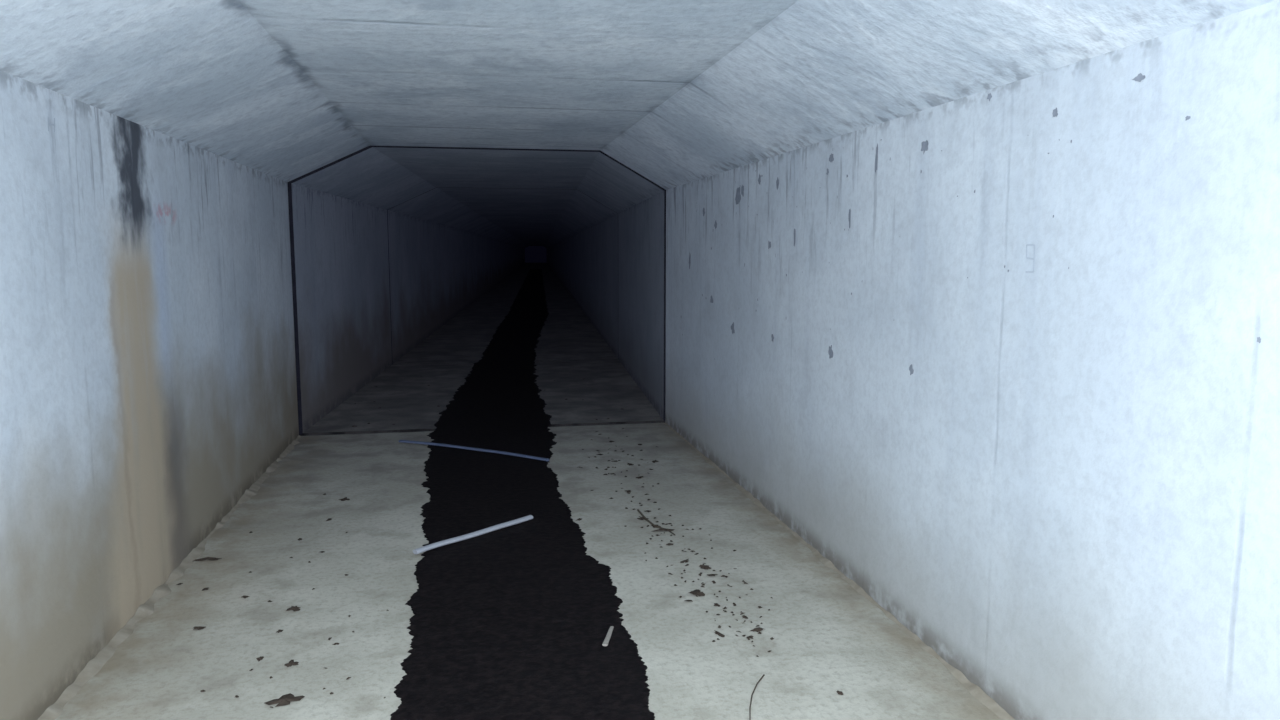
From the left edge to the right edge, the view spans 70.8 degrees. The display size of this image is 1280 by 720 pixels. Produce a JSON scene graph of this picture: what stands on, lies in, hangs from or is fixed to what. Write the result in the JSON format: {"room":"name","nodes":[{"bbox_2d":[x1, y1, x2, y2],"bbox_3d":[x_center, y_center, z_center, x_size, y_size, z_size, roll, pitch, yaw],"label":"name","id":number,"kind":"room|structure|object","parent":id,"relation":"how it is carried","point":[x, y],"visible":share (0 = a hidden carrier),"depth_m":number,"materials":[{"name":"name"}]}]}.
{"room":"underground passage","nodes":[
{"label":"underground passage","id":0,"kind":"room"},
{"bbox_2d":[0,70,524,719],"bbox_3d":[-8.547,-6.953,62.124,9.708,2.138,134.000,-1,7,-11],"label":"wall","id":1,"kind":"structure","parent":0,"point":[175,314],"depth_m":3.91,"materials":[{"name":"concrete"}]},
{"bbox_2d":[48,117,54,131],"bbox_3d":[-2.007,-0.803,3.070,0.001,0.052,0.060,-1,7,-11],"label":"stencil mark","id":2,"kind":"object","parent":1,"relation":"attached to","point":[48,117],"visible":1,"depth_m":3.07,"materials":[{"name":"grey paint"}]},
{"bbox_2d":[55,263,1002,719],"bbox_3d":[-7.035,-5.958,62.536,12.788,0.064,134.000,-1,7,-11],"label":"floor","id":3,"kind":"structure","parent":0,"point":[828,636],"depth_m":4.08,"materials":[{"name":"concrete"}]},
{"bbox_2d":[37,435,301,719],"bbox_3d":[-1.671,1.285,1.749,0.071,0.031,11.540,-1,7,-11],"label":"bank","id":4,"kind":"object","parent":3,"relation":"on","point":[95,665],"visible":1,"depth_m":3.74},
{"bbox_2d":[176,376,842,707],"bbox_3d":[-1.252,0.671,6.924,2.814,0.012,8.375,-1,7,-11],"label":"leaf litter","id":5,"kind":"object","parent":3,"relation":"on","point":[284,700],"visible":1,"depth_m":3.95,"materials":[{"name":"brown plant"}]},
{"bbox_2d":[390,269,654,719],"bbox_3d":[-4.162,-3.034,37.854,6.842,0.008,83.900,-1,7,-11],"label":"stream","id":6,"kind":"object","parent":3,"relation":"on","point":[513,622],"visible":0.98,"depth_m":4.11,"materials":[{"name":"black liquid"}]},
{"bbox_2d":[413,515,532,553],"bbox_3d":[-0.864,0.917,4.758,0.043,0.027,0.780,6,9,40],"label":"stick","id":7,"kind":"object","parent":6,"relation":"on","point":[529,517],"visible":1,"depth_m":4.71,"materials":[{"name":"grey wood"}]},
{"bbox_2d":[398,440,549,460],"bbox_3d":[-1.265,0.675,6.786,1.399,0.021,0.084,4,8,28],"label":"strip","id":8,"kind":"object","parent":6,"relation":"on","point":[401,441],"visible":1,"depth_m":6.78,"materials":[{"name":"grey metal"}]},
{"bbox_2d":[602,626,613,645],"bbox_3d":[-0.123,1.074,3.506,0.022,0.010,0.167,1,7,7],"label":"chip","id":9,"kind":"object","parent":6,"relation":"on","point":[608,636],"visible":1,"depth_m":3.49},
{"bbox_2d":[637,509,674,534],"bbox_3d":[0.072,0.902,5.005,0.044,0.010,0.508,-3,7,-23],"label":"twig","id":10,"kind":"object","parent":3,"relation":"on","point":[638,510],"visible":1,"depth_m":5.00,"materials":[{"name":"black wood"}]},
{"bbox_2d":[749,674,764,719],"bbox_3d":[0.388,1.137,3.046,0.024,0.005,0.323,2,7,16],"label":"twig","id":11,"kind":"object","parent":3,"relation":"on","point":[763,674],"visible":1,"depth_m":3.03,"materials":[{"name":"grey wood"}]},
{"bbox_2d":[664,422,1014,719],"bbox_3d":[1.290,1.222,2.314,0.050,0.021,11.540,-1,7,-11],"label":"bank","id":12,"kind":"object","parent":3,"relation":"on","point":[975,691],"visible":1,"depth_m":3.67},
{"bbox_2d":[0,0,1275,247],"bbox_3d":[-7.035,-8.204,62.266,12.788,0.400,134.000,-1,7,-11],"label":"ceiling","id":13,"kind":"structure","parent":0,"point":[521,123],"depth_m":3.80,"materials":[{"name":"concrete"}]},
{"bbox_2d":[546,0,1279,719],"bbox_3d":[-5.483,-7.013,62.709,9.628,2.118,134.000,-1,7,-11],"label":"wall","id":14,"kind":"structure","parent":0,"point":[1070,494],"depth_m":2.80,"materials":[{"name":"concrete"}]},
{"bbox_2d":[735,185,743,204],"label":"wall stain","id":15,"kind":"object","parent":14,"relation":"attached to","point":[738,196],"depth_m":5.68,"materials":[{"name":"grey concrete"}]},
{"bbox_2d":[828,345,832,358],"label":"wall stain","id":16,"kind":"object","parent":14,"relation":"attached to","point":[830,352],"depth_m":4.30,"materials":[{"name":"grey concrete"}]},
{"bbox_2d":[829,153,833,162],"label":"wall stain","id":17,"kind":"object","parent":14,"relation":"attached to","point":[831,158],"depth_m":4.23,"materials":[{"name":"grey concrete"}]},
{"bbox_2d":[844,209,850,230],"label":"wall stain","id":18,"kind":"object","parent":14,"relation":"attached to","point":[849,216],"depth_m":4.05,"materials":[{"name":"grey concrete"}]},
{"bbox_2d":[875,143,877,171],"label":"wall stain","id":19,"kind":"object","parent":14,"relation":"attached to","point":[876,158],"depth_m":3.77,"materials":[{"name":"grey concrete"}]},
{"bbox_2d":[909,364,913,374],"label":"wall stain","id":20,"kind":"object","parent":14,"relation":"attached to","point":[910,368],"depth_m":3.51,"materials":[{"name":"grey concrete"}]},
{"bbox_2d":[921,140,927,154],"label":"wall stain","id":21,"kind":"object","parent":14,"relation":"attached to","point":[924,148],"depth_m":3.38,"materials":[{"name":"grey concrete"}]},
{"bbox_2d":[1026,244,1034,272],"bbox_3d":[1.196,-0.311,2.760,0.001,0.089,0.048,-1,7,-11],"label":"stencil mark","id":22,"kind":"object","parent":14,"relation":"attached to","point":[1033,258],"visible":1,"depth_m":2.75,"materials":[{"name":"grey paint"}]},
{"bbox_2d":[1052,108,1057,116],"label":"wall stain","id":23,"kind":"object","parent":14,"relation":"attached to","point":[1055,111],"depth_m":2.63,"materials":[{"name":"grey concrete"}]},
{"bbox_2d":[1132,73,1144,81],"label":"wall stain","id":24,"kind":"object","parent":14,"relation":"attached to","point":[1138,78],"depth_m":2.30,"materials":[{"name":"grey concrete"}]}
]}

